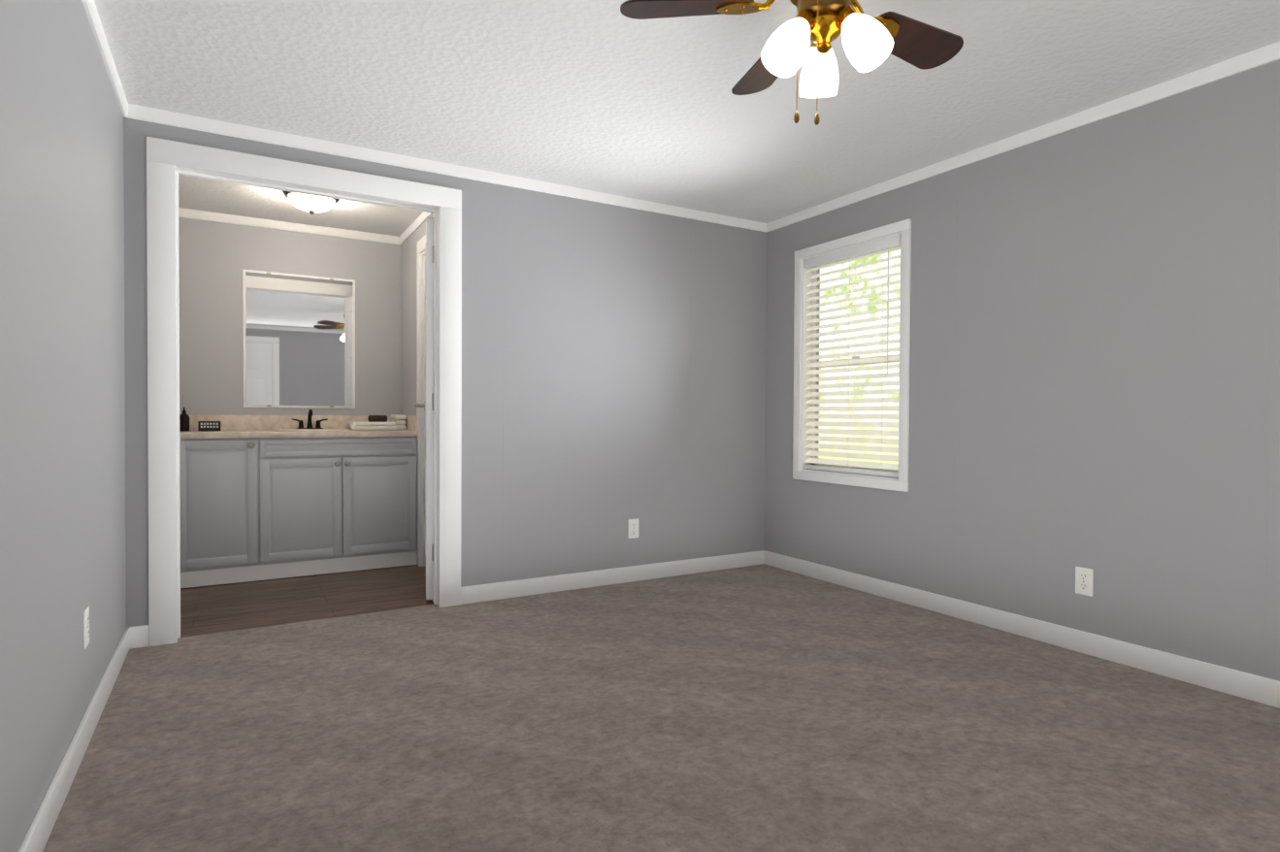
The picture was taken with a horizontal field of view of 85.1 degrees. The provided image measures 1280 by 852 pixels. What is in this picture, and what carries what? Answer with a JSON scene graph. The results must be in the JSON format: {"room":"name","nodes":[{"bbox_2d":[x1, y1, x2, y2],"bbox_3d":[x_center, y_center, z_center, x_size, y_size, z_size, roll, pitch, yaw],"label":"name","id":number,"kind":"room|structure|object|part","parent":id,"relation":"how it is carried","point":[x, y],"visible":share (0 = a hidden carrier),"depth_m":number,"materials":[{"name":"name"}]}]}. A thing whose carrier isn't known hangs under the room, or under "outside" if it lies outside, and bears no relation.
{"room":"empty bedroom","nodes":[
{"label":"empty bedroom","id":0,"kind":"room"},
{"bbox_2d":[0,0,126,851],"bbox_3d":[-1.009,-0.168,0.858,0.110,2.290,4.758,0,1,-30],"label":"wall","id":1,"kind":"structure","parent":0,"point":[62,476],"depth_m":1.77,"materials":[{"name":"grey paint"}]},
{"bbox_2d":[17,625,141,851],"bbox_3d":[-0.982,0.930,0.956,0.030,0.092,4.648,0,1,-30],"label":"baseboard","id":2,"kind":"structure","parent":1,"relation":"attached to","point":[36,838],"depth_m":1.91,"materials":[{"name":"white wood"}]},
{"bbox_2d":[83,605,89,649],"bbox_3d":[-1.682,0.612,2.121,0.008,0.116,0.072,0,1,-30],"label":"electrical outlet","id":3,"kind":"object","parent":1,"relation":"attached to","point":[85,627],"visible":1,"depth_m":2.11,"materials":[{"name":"white plastic"}]},
{"bbox_2d":[81,0,131,118],"bbox_3d":[-0.977,-1.286,0.921,0.017,0.055,4.648,0,1,-30],"label":"crown molding","id":4,"kind":"structure","parent":1,"relation":"attached to","point":[89,6],"depth_m":2.44,"materials":[{"name":"white wood"}]},
{"bbox_2d":[178,217,401,415],"bbox_3d":[-2.374,-0.230,4.795,1.615,2.290,0.110,0,1,-30],"label":"wall","id":5,"kind":"structure","parent":0,"point":[215,258],"depth_m":4.62,"materials":[{"name":"grey paint"}]},
{"bbox_2d":[178,207,395,244],"bbox_3d":[-2.336,-1.346,4.724,1.350,0.055,0.017,0,1,-30],"label":"crown molding","id":6,"kind":"structure","parent":5,"relation":"attached to","point":[182,213],"depth_m":4.68,"materials":[{"name":"white wood"}]},
{"bbox_2d":[188,413,396,428],"bbox_3d":[-2.340,-0.023,4.738,1.388,0.100,0.020,0,1,-30],"label":"backsplash","id":7,"kind":"structure","parent":5,"relation":"attached to","point":[310,421],"depth_m":4.68,"materials":[{"name":"beige stone"}]},
{"bbox_2d":[242,268,355,408],"bbox_3d":[-2.310,-0.576,4.755,0.687,0.905,0.012,0,1,-30],"label":"mirror","id":8,"kind":"object","parent":5,"relation":"attached to","point":[299,340],"visible":1,"depth_m":4.74,"materials":[{"name":"white mirror"}]},
{"bbox_2d":[180,564,433,637],"bbox_3d":[-1.977,0.969,4.126,1.615,0.076,1.700,0,1,-30],"label":"floor","id":9,"kind":"structure","parent":0,"point":[225,607],"depth_m":3.78,"materials":[{"name":"brown wood"}]},
{"bbox_2d":[179,432,417,588],"bbox_3d":[-2.197,0.492,4.498,1.388,0.856,0.594,0,1,-30],"label":"bathroom vanity","id":10,"kind":"object","parent":9,"relation":"on","point":[267,497],"depth_m":4.25,"materials":[{"name":"grey wood"}]},
{"bbox_2d":[179,428,417,436],"bbox_3d":[-2.200,0.050,4.501,1.388,0.038,0.574,0,1,-30],"label":"countertop","id":11,"kind":"structure","parent":10,"relation":"on","point":[192,432],"depth_m":4.24,"materials":[{"name":"beige stone"}]},
{"bbox_2d":[179,407,189,430],"bbox_3d":[-2.756,-0.042,4.218,0.056,0.145,0.058,0,1,-30],"label":"soap dispenser","id":12,"kind":"object","parent":11,"relation":"on","point":[183,421],"visible":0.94,"depth_m":4.20,"materials":[{"name":"black plastic"}]},
{"bbox_2d":[197,421,220,430],"bbox_3d":[-2.609,0.001,4.229,0.115,0.061,0.029,0,1,-30],"label":"sign","id":13,"kind":"object","parent":11,"relation":"on","point":[209,425],"visible":0.98,"depth_m":4.22,"materials":[{"name":"black"}]},
{"bbox_2d":[347,415,396,430],"bbox_3d":[-1.813,-0.022,4.722,0.293,0.101,0.190,0,1,-30],"label":"towel stack","id":14,"kind":"object","parent":11,"relation":"on","point":[377,423],"visible":1,"depth_m":4.66,"materials":[{"name":"white fabric"}]},
{"bbox_2d":[390,414,406,429],"bbox_3d":[-1.693,-0.026,4.880,0.075,0.106,0.200,0,1,-30],"label":"hand towels","id":15,"kind":"object","parent":11,"relation":"on","point":[400,424],"visible":0.73,"depth_m":4.80,"materials":[{"name":"white fabric"}]},
{"bbox_2d":[401,214,432,415],"bbox_3d":[-1.307,-0.220,4.465,0.110,2.290,1.542,0,1,-30],"label":"wall","id":16,"kind":"structure","parent":0,"point":[409,322],"depth_m":4.87,"materials":[{"name":"grey paint"}]},
{"bbox_2d":[396,415,417,428],"bbox_3d":[-1.610,-0.021,4.846,0.020,0.100,0.536,0,1,-30],"label":"backsplash","id":17,"kind":"structure","parent":16,"relation":"attached to","point":[411,422],"depth_m":4.73,"materials":[{"name":"beige stone"}]},
{"bbox_2d":[395,211,432,244],"bbox_3d":[-1.356,-1.337,4.417,0.017,0.055,1.542,0,1,-30],"label":"crown molding","id":18,"kind":"structure","parent":16,"relation":"attached to","point":[421,218],"depth_m":4.70,"materials":[{"name":"white wood"}]},
{"bbox_2d":[416,234,426,566],"bbox_3d":[-1.325,-0.142,4.482,0.125,2.135,0.399,0,1,-30],"label":"trim","id":19,"kind":"structure","parent":16,"relation":"attached to","point":[420,247],"depth_m":4.58,"materials":[{"name":"white wood"}]},
{"bbox_2d":[412,216,433,599],"bbox_3d":[-1.194,-0.094,3.967,0.171,2.030,0.568,0,1,-30],"label":"bathroom door","id":20,"kind":"structure","parent":16,"relation":"in","point":[428,405],"depth_m":3.70,"materials":[{"name":"white wood"}]},
{"bbox_2d":[423,255,426,565],"bbox_3d":[-1.356,-0.098,4.465,0.065,2.023,0.245,0,1,-30],"label":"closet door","id":21,"kind":"structure","parent":16,"relation":"in","point":[424,446],"depth_m":4.55,"materials":[{"name":"white wood"}]},
{"bbox_2d":[123,117,766,626],"bbox_3d":[-0.658,-0.208,3.888,3.653,2.290,0.110,0,1,-30],"label":"wall","id":22,"kind":"structure","parent":0,"point":[597,436],"depth_m":4.02,"materials":[{"name":"grey paint"}]},
{"bbox_2d":[146,136,461,646],"bbox_3d":[-1.550,-0.144,3.364,1.349,2.167,0.144,0,1,-30],"label":"door frame","id":23,"kind":"structure","parent":22,"relation":"attached to","point":[165,158],"depth_m":3.12,"materials":[{"name":"white wood"}]},
{"bbox_2d":[131,104,764,231],"bbox_3d":[-0.645,-1.325,3.802,3.450,0.055,0.017,0,1,-30],"label":"crown molding","id":24,"kind":"structure","parent":22,"relation":"attached to","point":[140,113],"depth_m":3.50,"materials":[{"name":"white wood"}]},
{"bbox_2d":[460,550,762,604],"bbox_3d":[-0.057,0.890,4.190,2.055,0.092,0.013,0,1,-30],"label":"baseboard","id":25,"kind":"structure","parent":22,"relation":"attached to","point":[471,594],"depth_m":4.09,"materials":[{"name":"white wood"}]},
{"bbox_2d":[628,518,638,538],"bbox_3d":[-0.037,0.618,4.199,0.072,0.116,0.008,0,1,-30],"label":"electrical outlet","id":26,"kind":"object","parent":22,"relation":"attached to","point":[633,528],"visible":1,"depth_m":4.20,"materials":[{"name":"white plastic"}]},
{"bbox_2d":[42,563,1279,851],"bbox_3d":[0.525,1.012,1.817,3.721,0.080,4.820,0,1,-30],"label":"floor carpet","id":27,"kind":"object","parent":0,"point":[763,707],"visible":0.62,"depth_m":2.16,"materials":[{"name":"carpet"}]},
{"bbox_2d":[94,0,1279,236],"bbox_3d":[0.106,-1.380,2.516,3.721,0.100,6.520,0,1,-30],"label":"ceiling","id":28,"kind":"structure","parent":0,"point":[601,95],"depth_m":2.73,"materials":[{"name":"white paint"}]},
{"bbox_2d":[282,190,339,214],"bbox_3d":[-1.922,-1.300,4.085,0.304,0.123,0.304,0,1,-30],"label":"bathroom ceiling light","id":29,"kind":"object","parent":28,"relation":"attached to","point":[311,204],"visible":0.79,"depth_m":4.02,"materials":[{"name":"white glass"}]},
{"bbox_2d":[620,0,963,125],"bbox_3d":[0.514,-1.038,1.843,0.988,0.560,1.025,0,1,-30],"label":"ceiling fan","id":30,"kind":"object","parent":28,"relation":"hanging from","point":[869,43],"visible":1,"depth_m":1.82,"materials":[{"name":"brown wood"}]},
{"bbox_2d":[764,59,1279,681],"bbox_3d":[2.103,-0.178,2.689,0.110,2.290,4.758,0,1,-30],"label":"wall","id":31,"kind":"structure","parent":0,"point":[1110,346],"depth_m":2.93,"materials":[{"name":"grey paint"}]},
{"bbox_2d":[792,218,911,492],"bbox_3d":[1.256,-0.381,4.111,0.126,1.452,0.873,0,1,-30],"label":"window","id":32,"kind":"structure","parent":31,"relation":"in","point":[902,228],"depth_m":4.13,"materials":[{"name":"white"}]},
{"bbox_2d":[803,234,900,477],"bbox_3d":[1.238,-0.382,4.100,0.072,1.314,0.731,0,1,-30],"label":"window blinds","id":33,"kind":"object","parent":32,"relation":"attached to","point":[872,246],"visible":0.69,"depth_m":4.08,"materials":[{"name":"white plastic"}]},
{"bbox_3d":[1.289,-0.381,4.130,0.046,1.318,0.739,0,1,-30],"label":"window sash","id":34,"kind":"part","parent":32,"relation":"part of","materials":[{"name":"white plastic"}]},
{"bbox_2d":[502,61,1275,677],"bbox_3d":[0.726,-0.211,3.102,1.844,2.148,2.648,0,1,-30],"label":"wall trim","id":35,"kind":"structure","parent":31,"relation":"attached to","point":[1265,366],"depth_m":2.45,"materials":[{"name":"grey paint"}]},
{"bbox_2d":[762,550,1279,708],"bbox_3d":[2.017,0.920,2.721,0.013,0.092,4.648,0,1,-30],"label":"baseboard","id":36,"kind":"structure","parent":31,"relation":"attached to","point":[1161,663],"depth_m":3.02,"materials":[{"name":"white wood"}]},
{"bbox_2d":[764,41,1279,232],"bbox_3d":[2.026,-1.296,2.689,0.017,0.055,4.648,0,1,-30],"label":"crown molding","id":37,"kind":"structure","parent":31,"relation":"attached to","point":[1229,68],"depth_m":3.01,"materials":[{"name":"white wood"}]},
{"bbox_2d":[1075,566,1093,596],"bbox_3d":[1.881,0.658,2.955,0.008,0.116,0.072,0,1,-30],"label":"electrical outlet","id":38,"kind":"object","parent":31,"relation":"attached to","point":[1084,580],"visible":1,"depth_m":2.95,"materials":[{"name":"white plastic"}]}
]}

